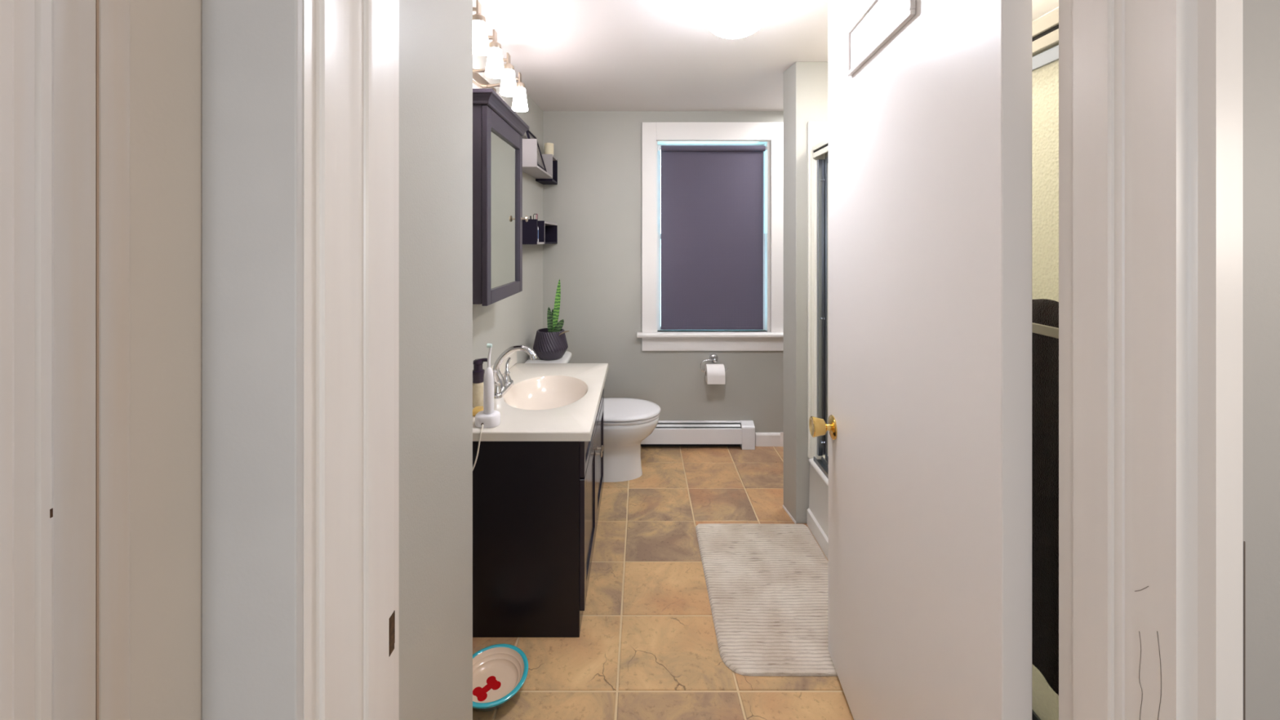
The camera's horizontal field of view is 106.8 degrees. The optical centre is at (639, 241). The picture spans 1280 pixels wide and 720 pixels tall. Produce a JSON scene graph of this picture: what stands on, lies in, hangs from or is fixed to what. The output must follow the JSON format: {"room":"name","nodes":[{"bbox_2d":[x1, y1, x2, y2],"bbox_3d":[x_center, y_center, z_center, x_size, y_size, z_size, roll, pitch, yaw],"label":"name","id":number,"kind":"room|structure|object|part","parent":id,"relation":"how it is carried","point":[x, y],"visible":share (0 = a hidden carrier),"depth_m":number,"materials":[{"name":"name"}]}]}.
{"room":"hallway","nodes":[
{"label":"hallway","id":0,"kind":"room"},
{"bbox_2d":[129,0,201,719],"bbox_3d":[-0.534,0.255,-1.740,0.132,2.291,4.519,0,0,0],"label":"door frame","id":1,"kind":"structure","parent":0,"point":[166,35],"depth_m":0.47,"materials":[{"name":"beige paint"}]},
{"bbox_2d":[0,0,129,719],"bbox_3d":[-0.458,0.269,0.342,0.019,2.262,0.165,0,0,0],"label":"trim","id":2,"kind":"structure","parent":1,"relation":"attached to","point":[64,64],"depth_m":0.38,"materials":[{"name":"paint"}]},
{"bbox_2d":[201,0,303,719],"bbox_3d":[-0.417,0.219,0.512,0.102,2.362,0.013,0,0,0],"label":"wall","id":3,"kind":"structure","parent":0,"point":[252,51],"depth_m":0.51,"materials":[{"name":"paint"}]},
{"bbox_2d":[399,0,472,719],"bbox_3d":[-0.636,0.255,0.953,0.428,2.291,0.494,0,0,0],"label":"wall","id":4,"kind":"structure","parent":0,"point":[436,36],"depth_m":0.97,"materials":[{"name":"paint"}]},
{"bbox_2d":[472,54,542,369],"bbox_3d":[-0.757,0.255,2.227,0.186,2.291,2.054,0,0,0],"label":"wall","id":5,"kind":"structure","parent":0,"point":[515,319],"depth_m":2.80,"materials":[{"name":"paint"}]},
{"bbox_2d":[472,0,528,111],"bbox_3d":[-0.632,-0.708,1.900,0.237,0.212,0.800,0,0,0],"label":"vanity light","id":6,"kind":"object","parent":5,"relation":"attached to","point":[495,68],"visible":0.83,"depth_m":1.81,"materials":[{"name":"white glass"}]},
{"bbox_3d":[-0.628,-0.759,1.620,0.204,0.110,0.048,0,0,0],"label":"arm","id":7,"kind":"part","parent":6,"relation":"part of","materials":[{"name":"silver metal"}]},
{"bbox_3d":[-0.550,-0.696,1.620,0.072,0.100,0.072,0,0,0],"label":"lamp shade","id":8,"kind":"part","parent":6,"relation":"part of","materials":[{"name":"white glass"}]},
{"bbox_3d":[-0.619,-0.744,1.988,0.186,0.078,0.048,0,0,0],"label":"arm","id":9,"kind":"part","parent":6,"relation":"part of","materials":[{"name":"silver metal"}]},
{"bbox_3d":[-0.623,-0.750,1.800,0.195,0.091,0.048,0,0,0],"label":"arm","id":10,"kind":"part","parent":6,"relation":"part of","materials":[{"name":"silver metal"}]},
{"bbox_3d":[-0.549,-0.678,1.800,0.072,0.100,0.072,0,0,0],"label":"lamp shade","id":11,"kind":"part","parent":6,"relation":"part of","materials":[{"name":"white glass"}]},
{"bbox_3d":[-0.614,-0.735,2.177,0.176,0.070,0.048,0,0,0],"label":"arm","id":12,"kind":"part","parent":6,"relation":"part of","materials":[{"name":"silver metal"}]},
{"bbox_3d":[-0.550,-0.665,1.988,0.072,0.100,0.072,0,0,0],"label":"lamp shade","id":13,"kind":"part","parent":6,"relation":"part of","materials":[{"name":"white glass"}]},
{"bbox_3d":[-0.550,-0.651,2.177,0.072,0.100,0.072,0,0,0],"label":"lamp shade","id":14,"kind":"part","parent":6,"relation":"part of","materials":[{"name":"white glass"}]},
{"bbox_2d":[472,88,528,306],"bbox_3d":[-0.631,-0.155,1.978,0.218,0.780,0.567,0,0,0],"label":"medicine cabinet","id":15,"kind":"object","parent":5,"relation":"attached to","point":[498,131],"visible":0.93,"depth_m":1.84,"materials":[{"name":"grey"}]},
{"bbox_3d":[-0.633,-0.520,1.978,0.213,0.050,0.567,0,0,0],"label":"crown","id":16,"kind":"part","parent":15,"relation":"part of","materials":[{"name":"grey"}]},
{"bbox_3d":[-0.563,-0.129,1.978,0.020,0.727,0.515,0,0,0],"label":"door","id":17,"kind":"part","parent":15,"relation":"part of","materials":[{"name":"grey"}]},
{"bbox_2d":[491,129,517,288],"bbox_3d":[-0.568,-0.120,1.978,0.006,0.618,0.429,0,0,0],"label":"mirror","id":18,"kind":"object","parent":15,"relation":"attached to","point":[504,148],"depth_m":1.97,"materials":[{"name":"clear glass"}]},
{"bbox_3d":[-0.537,-0.105,2.213,0.031,0.031,0.031,0,0,0],"label":"knob","id":19,"kind":"part","parent":15,"relation":"part of","materials":[{"name":"silver metal"}]},
{"bbox_2d":[522,138,557,184],"bbox_3d":[-0.630,-0.474,2.926,0.131,0.173,0.652,0,0,0],"label":"corner shelf","id":20,"kind":"object","parent":5,"relation":"attached to","point":[530,166],"visible":0.8,"depth_m":2.79,"materials":[{"name":"grey wood"}]},
{"bbox_2d":[525,129,546,172],"bbox_3d":[-0.612,-0.530,2.805,0.076,0.217,0.250,0,0,0],"label":"picture frame","id":21,"kind":"object","parent":20,"relation":"on","point":[540,163],"visible":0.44,"depth_m":2.84,"materials":[{"name":"black"}]},
{"bbox_2d":[528,133,544,168],"bbox_3d":[-0.614,-0.529,2.805,0.063,0.190,0.222,0,0,0],"label":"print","id":22,"kind":"object","parent":21,"relation":"attached to","point":[540,162],"depth_m":2.85},
{"bbox_2d":[544,142,553,155],"bbox_3d":[-0.603,-0.604,3.150,0.062,0.086,0.062,0,0,0],"label":"pillar candle","id":23,"kind":"object","parent":20,"relation":"on","point":[548,147],"visible":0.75,"depth_m":3.12,"materials":[{"name":"beige wax"}]},
{"bbox_2d":[522,218,557,244],"bbox_3d":[-0.630,-0.052,2.926,0.131,0.138,0.652,0,0,0],"label":"corner shelf","id":24,"kind":"object","parent":5,"relation":"attached to","point":[548,231],"visible":0.79,"depth_m":2.80,"materials":[{"name":"black wood"}]},
{"bbox_2d":[533,213,537,241],"bbox_3d":[-0.583,-0.075,2.650,0.026,0.156,0.004,0,0,0],"label":"hair clip","id":25,"kind":"object","parent":24,"relation":"in","point":[534,214],"visible":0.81,"depth_m":2.65,"materials":[{"name":"black metal"}]},
{"bbox_2d":[472,445,853,719],"bbox_3d":[0.250,1.425,-0.390,2.820,0.050,7.420,0,0,0],"label":"floor","id":26,"kind":"structure","parent":0,"point":[646,647],"depth_m":1.71,"materials":[{"name":"tile"}]},
{"bbox_2d":[472,644,528,711],"bbox_3d":[-0.460,1.373,1.484,0.217,0.052,0.217,0,0,0],"label":"pet bowl","id":27,"kind":"object","parent":26,"relation":"on","point":[500,671],"visible":0.78,"depth_m":1.51,"materials":[{"name":"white ceramic"}]},
{"bbox_2d":[472,387,604,637],"bbox_3d":[-0.454,1.051,2.139,0.574,0.698,0.922,0,0,0],"label":"vanity cabinet","id":28,"kind":"object","parent":26,"relation":"on","point":[536,504],"visible":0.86,"depth_m":1.68,"materials":[{"name":"black wood"}]},
{"bbox_2d":[472,351,608,441],"bbox_3d":[-0.458,0.699,2.140,0.568,0.210,0.944,0,0,0],"label":"sink","id":29,"kind":"object","parent":28,"relation":"in","point":[544,402],"visible":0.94,"depth_m":2.06,"materials":[{"name":"ceramic"}]},
{"bbox_2d":[472,405,483,416],"bbox_3d":[-0.624,0.659,1.845,0.052,0.020,0.064,0,0,0],"label":"soap bar","id":30,"kind":"object","parent":29,"relation":"on","point":[477,409],"visible":0.4,"depth_m":1.83,"materials":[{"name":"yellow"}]},
{"bbox_2d":[472,358,487,407],"bbox_3d":[-0.651,0.572,1.926,0.067,0.195,0.051,0,0,27],"label":"soap dispenser","id":31,"kind":"object","parent":29,"relation":"on","point":[478,372],"visible":0.74,"depth_m":1.91,"materials":[{"name":"beige plastic"}]},
{"bbox_2d":[472,382,483,407],"bbox_3d":[-0.658,0.619,1.930,0.049,0.101,0.049,0,0,0],"label":"label","id":32,"kind":"object","parent":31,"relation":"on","point":[477,387],"depth_m":1.91,"materials":[{"name":"beige paper"}]},
{"bbox_2d":[472,409,500,470],"bbox_3d":[-0.565,0.758,1.711,0.089,0.264,0.128,0,0,20],"label":"charger","id":33,"kind":"object","parent":29,"relation":"on","point":[482,420],"visible":0.8,"depth_m":1.70,"materials":[{"name":"white plastic"}]},
{"bbox_3d":[-0.591,0.771,1.681,0.074,0.238,0.048,0,0,0],"label":"cord","id":34,"kind":"part","parent":33,"relation":"part of","materials":[{"name":"beige plastic"}]},
{"bbox_2d":[483,342,493,413],"bbox_3d":[-0.552,0.499,1.735,0.038,0.253,0.038,0,0,0],"label":"electric toothbrush","id":35,"kind":"object","parent":33,"relation":"on","point":[488,384],"visible":1,"depth_m":1.72,"materials":[{"name":"white plastic"}]},
{"bbox_3d":[-0.552,0.543,1.735,0.038,0.166,0.038,0,0,0],"label":"handle","id":36,"kind":"part","parent":35,"relation":"part of","materials":[{"name":"white plastic"}]},
{"bbox_2d":[490,344,537,399],"bbox_3d":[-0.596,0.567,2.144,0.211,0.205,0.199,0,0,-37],"label":"faucet","id":37,"kind":"object","parent":29,"relation":"on","point":[502,384],"visible":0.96,"depth_m":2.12,"materials":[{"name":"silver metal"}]},
{"bbox_3d":[-0.618,0.601,2.042,0.044,0.106,0.068,0,0,0],"label":"handle","id":38,"kind":"part","parent":37,"relation":"part of","materials":[{"name":"silver metal"}]},
{"bbox_3d":[-0.618,0.601,2.218,0.044,0.106,0.068,0,0,0],"label":"handle","id":39,"kind":"part","parent":37,"relation":"part of","materials":[{"name":"silver metal"}]},
{"bbox_2d":[502,375,587,409],"bbox_3d":[-0.418,0.738,2.132,0.377,0.133,0.501,0,0,0],"label":"basin","id":40,"kind":"object","parent":29,"relation":"in","point":[527,392],"depth_m":2.28,"materials":[{"name":"beige ceramic"}]},
{"bbox_3d":[-0.223,1.051,2.139,0.018,0.698,0.890,0,0,0],"label":"frame","id":41,"kind":"part","parent":28,"relation":"part of","materials":[{"name":"black paint"}]},
{"bbox_3d":[-0.205,1.077,1.909,0.018,0.466,0.455,0,0,0],"label":"cabinet door","id":42,"kind":"part","parent":28,"relation":"part of","materials":[{"name":"black paint"}]},
{"bbox_3d":[-0.205,0.773,2.139,0.018,0.130,0.914,0,0,0],"label":"false drawer","id":43,"kind":"part","parent":28,"relation":"part of","materials":[{"name":"black paint"}]},
{"bbox_3d":[-0.181,0.945,2.111,0.030,0.029,0.029,0,0,0],"label":"knob","id":44,"kind":"part","parent":28,"relation":"part of","materials":[{"name":"silver metal"}]},
{"bbox_3d":[-0.205,1.077,2.369,0.018,0.466,0.455,0,0,0],"label":"cabinet door","id":45,"kind":"part","parent":28,"relation":"part of","materials":[{"name":"black paint"}]},
{"bbox_3d":[-0.181,0.945,2.167,0.030,0.029,0.029,0,0,0],"label":"knob","id":46,"kind":"part","parent":28,"relation":"part of","materials":[{"name":"silver metal"}]},
{"bbox_2d":[524,351,660,482],"bbox_3d":[-0.278,1.050,2.860,0.805,0.699,0.416,0,0,0],"label":"toilet","id":47,"kind":"object","parent":26,"relation":"on","point":[628,422],"visible":0.48,"depth_m":2.77,"materials":[{"name":"white ceramic"}]},
{"bbox_3d":[-0.555,0.723,2.860,0.244,0.043,0.416,0,0,0],"label":"tank lid","id":48,"kind":"part","parent":47,"relation":"part of","materials":[{"name":"white ceramic"}]},
{"bbox_2d":[533,278,569,359],"bbox_3d":[-0.526,0.463,2.860,0.231,0.476,0.207,0,0,0],"label":"potted snake plant","id":49,"kind":"object","parent":47,"relation":"on","point":[550,343],"visible":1,"depth_m":2.80,"materials":[{"name":"green plant"}]},
{"bbox_3d":[-0.538,0.618,2.860,0.207,0.166,0.207,0,0,0],"label":"pot","id":50,"kind":"part","parent":49,"relation":"part of","materials":[{"name":"grey ceramic"}]},
{"bbox_3d":[-0.134,1.031,2.860,0.508,0.017,0.368,0,0,0],"label":"seat","id":51,"kind":"part","parent":47,"relation":"part of","materials":[{"name":"white plastic"}]},
{"bbox_3d":[-0.142,1.220,2.860,0.516,0.360,0.360,0,0,0],"label":"bowl","id":52,"kind":"part","parent":47,"relation":"part of","materials":[{"name":"white ceramic"}]},
{"bbox_3d":[-0.133,1.008,2.860,0.515,0.024,0.374,0,0,0],"label":"lid","id":53,"kind":"part","parent":47,"relation":"part of","materials":[{"name":"white plastic"}]},
{"bbox_2d":[640,420,755,449],"bbox_3d":[0.176,1.313,3.220,1.193,0.174,0.067,0,0,0],"label":"baseboard heater","id":54,"kind":"object","parent":26,"relation":"on","point":[741,433],"visible":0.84,"depth_m":3.19,"materials":[{"name":"white metal"}]},
{"bbox_3d":[0.132,1.310,3.196,1.104,0.105,0.011,0,0,0],"label":"panel","id":55,"kind":"part","parent":54,"relation":"part of","materials":[{"name":"white metal"}]},
{"bbox_3d":[0.132,1.304,3.245,1.104,0.151,0.016,0,0,0],"label":"panel","id":56,"kind":"part","parent":54,"relation":"part of","materials":[{"name":"white metal"}]},
{"bbox_2d":[695,523,837,675],"bbox_3d":[0.546,1.393,1.936,0.552,0.013,0.816,0,0,0],"label":"bath mat","id":57,"kind":"object","parent":26,"relation":"on","point":[767,584],"visible":0.88,"depth_m":1.85,"materials":[{"name":"white fabric"}]},
{"bbox_2d":[806,457,828,560],"bbox_3d":[1.220,1.235,1.554,0.789,0.330,1.588,0,0,0],"label":"bathtub","id":58,"kind":"object","parent":26,"relation":"on","point":[817,513],"visible":0.02,"depth_m":2.22,"materials":[{"name":"white ceramic"}]},
{"bbox_2d":[812,7,1058,719],"bbox_3d":[0.862,0.295,1.552,0.126,1.550,1.574,0,0,0],"label":"shower enclosure","id":59,"kind":"object","parent":58,"relation":"on","point":[1045,29],"visible":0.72,"depth_m":1.03,"materials":[{"name":"beige"}]},
{"bbox_3d":[0.905,0.327,1.887,0.016,1.463,0.835,0,0,0],"label":"sliding panel","id":60,"kind":"part","parent":59,"relation":"part of","materials":[{"name":"clear glass"}]},
{"bbox_3d":[0.905,0.329,1.887,0.006,1.407,0.791,0,0,0],"label":"glass","id":61,"kind":"part","parent":59,"relation":"part of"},
{"bbox_2d":[1031,298,1058,695],"bbox_3d":[0.836,0.508,1.100,0.029,0.778,0.520,0,0,0],"label":"bath towel","id":62,"kind":"object","parent":59,"relation":"hanging from","point":[1045,349],"visible":0.13,"depth_m":0.97,"materials":[{"name":"black fabric"}]},
{"bbox_3d":[0.868,0.327,1.175,0.016,1.463,0.770,0,0,0],"label":"sliding panel","id":63,"kind":"part","parent":59,"relation":"part of","materials":[{"name":"silver metal"}]},
{"bbox_3d":[0.868,0.329,1.175,0.006,1.407,0.726,0,0,0],"label":"glass","id":64,"kind":"part","parent":59,"relation":"part of","materials":[{"name":"clear glass"}]},
{"bbox_2d":[542,111,783,432],"bbox_3d":[0.425,0.255,3.324,2.550,2.291,0.140,0,0,0],"label":"wall","id":65,"kind":"structure","parent":0,"point":[595,204],"depth_m":3.25,"materials":[{"name":"paint"}]},
{"bbox_2d":[636,122,783,351],"bbox_3d":[0.500,-0.032,3.289,1.043,1.558,0.195,0,0,0],"label":"window","id":66,"kind":"structure","parent":65,"relation":"in","point":[771,135],"depth_m":3.23,"materials":[{"name":"white paint"}]},
{"bbox_3d":[0.497,-0.350,3.372,0.704,0.627,0.004,0,0,0],"label":"pane","id":67,"kind":"part","parent":66,"relation":"part of","materials":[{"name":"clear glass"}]},
{"bbox_3d":[0.497,0.285,3.342,0.704,0.627,0.004,0,0,0],"label":"pane","id":68,"kind":"part","parent":66,"relation":"part of","materials":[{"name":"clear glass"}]},
{"bbox_3d":[0.500,0.636,3.248,1.043,0.030,0.112,0,0,0],"label":"sill","id":69,"kind":"part","parent":66,"relation":"part of","materials":[{"name":"white paint"}]},
{"bbox_3d":[0.497,-0.034,3.358,0.756,1.310,0.058,0,0,0],"label":"sash","id":70,"kind":"part","parent":66,"relation":"part of","materials":[{"name":"purple fabric"}]},
{"bbox_2d":[657,145,767,329],"bbox_3d":[0.505,-0.023,3.285,0.763,1.275,0.040,0,0,0],"label":"roller blind","id":71,"kind":"object","parent":66,"relation":"attached to","point":[712,196],"visible":0.99,"depth_m":3.30,"materials":[{"name":"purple fabric"}]},
{"bbox_2d":[700,353,728,372],"bbox_3d":[0.496,0.824,3.214,0.185,0.106,0.079,0,0,0],"label":"toilet paper holder","id":72,"kind":"object","parent":65,"relation":"attached to","point":[713,357],"visible":0.88,"depth_m":3.19,"materials":[{"name":"silver metal"}]},
{"bbox_2d":[704,364,724,384],"bbox_3d":[0.501,0.885,3.178,0.119,0.121,0.122,0,0,0],"label":"toilet paper roll","id":73,"kind":"object","parent":72,"relation":"on","point":[714,374],"visible":1,"depth_m":3.12,"materials":[{"name":"white paper"}]},
{"bbox_2d":[755,431,783,446],"bbox_3d":[1.195,1.351,3.245,0.810,0.097,0.018,0,0,0],"label":"baseboard","id":74,"kind":"structure","parent":65,"relation":"attached to","point":[762,439],"depth_m":3.24,"materials":[{"name":"white paint"}]},
{"bbox_2d":[472,0,1058,111],"bbox_3d":[0.250,-0.931,-0.350,2.900,0.080,7.500,0,0,0],"label":"ceiling","id":75,"kind":"structure","parent":0,"point":[568,55],"depth_m":2.24,"materials":[{"name":"white paint"}]},
{"bbox_2d":[702,0,770,39],"bbox_3d":[0.338,-0.811,1.680,0.240,0.158,0.240,0,0,0],"label":"ceiling light","id":76,"kind":"object","parent":75,"relation":"attached to","point":[726,19],"visible":1,"depth_m":1.62,"materials":[{"name":"white glass"}]},
{"bbox_2d":[783,62,828,523],"bbox_3d":[1.187,0.255,2.429,0.865,2.291,0.150,0,0,0],"label":"wall","id":77,"kind":"structure","parent":0,"point":[806,84],"depth_m":2.35,"materials":[{"name":"paint"}]},
{"bbox_2d":[782,505,795,524],"bbox_3d":[0.762,1.394,2.425,0.004,0.012,0.152,0,0,-7],"label":"baseboard","id":78,"kind":"structure","parent":77,"relation":"attached to","point":[784,507],"depth_m":2.42,"materials":[{"name":"white paint"}]},
{"bbox_2d":[808,121,828,458],"bbox_3d":[1.225,0.405,1.530,0.789,1.990,1.647,0,0,0],"label":"trim","id":79,"kind":"structure","parent":77,"relation":"attached to","point":[817,131],"depth_m":2.34,"materials":[{"name":"white wood"}]},
{"bbox_2d":[1243,0,1279,719],"bbox_3d":[0.310,0.255,0.612,2.820,2.291,0.186,0,0,0],"label":"wall","id":80,"kind":"structure","parent":0,"point":[1261,18],"depth_m":0.54,"materials":[{"name":"grey paint"}]},
{"bbox_2d":[303,0,399,719],"bbox_3d":[-0.359,0.269,0.611,0.027,2.262,0.189,0,0,0],"label":"trim","id":81,"kind":"structure","parent":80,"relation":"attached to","point":[351,47],"depth_m":0.59,"materials":[{"name":"paint"}]},
{"bbox_3d":[-0.352,0.547,0.662,0.013,0.053,0.014,0,0,0],"label":"strike plate","id":82,"kind":"part","parent":81,"relation":"part of","materials":[{"name":"metal"}]},
{"bbox_2d":[808,0,1031,719],"bbox_3d":[0.620,0.268,1.172,0.121,2.225,0.866,0,0,0],"label":"door","id":83,"kind":"structure","parent":80,"relation":"in","point":[929,425],"depth_m":0.94,"materials":[{"name":"white paint"}]},
{"bbox_3d":[0.592,0.607,1.556,0.064,0.065,0.065,0,0,0],"label":"knob","id":84,"kind":"part","parent":83,"relation":"part of","materials":[{"name":"gold metal"}]},
{"bbox_2d":[847,0,915,75],"bbox_3d":[0.596,-0.548,1.200,0.012,0.133,0.381,0,0,5],"label":"plaque","id":85,"kind":"object","parent":83,"relation":"attached to","point":[881,20],"visible":1,"depth_m":1.21,"materials":[{"name":"white paint"}]},
{"bbox_2d":[1058,0,1245,719],"bbox_3d":[0.638,0.269,0.616,0.059,2.262,0.182,0,0,-12],"label":"trim","id":86,"kind":"structure","parent":80,"relation":"attached to","point":[1152,546],"depth_m":0.58,"materials":[{"name":"paint"}]}
]}

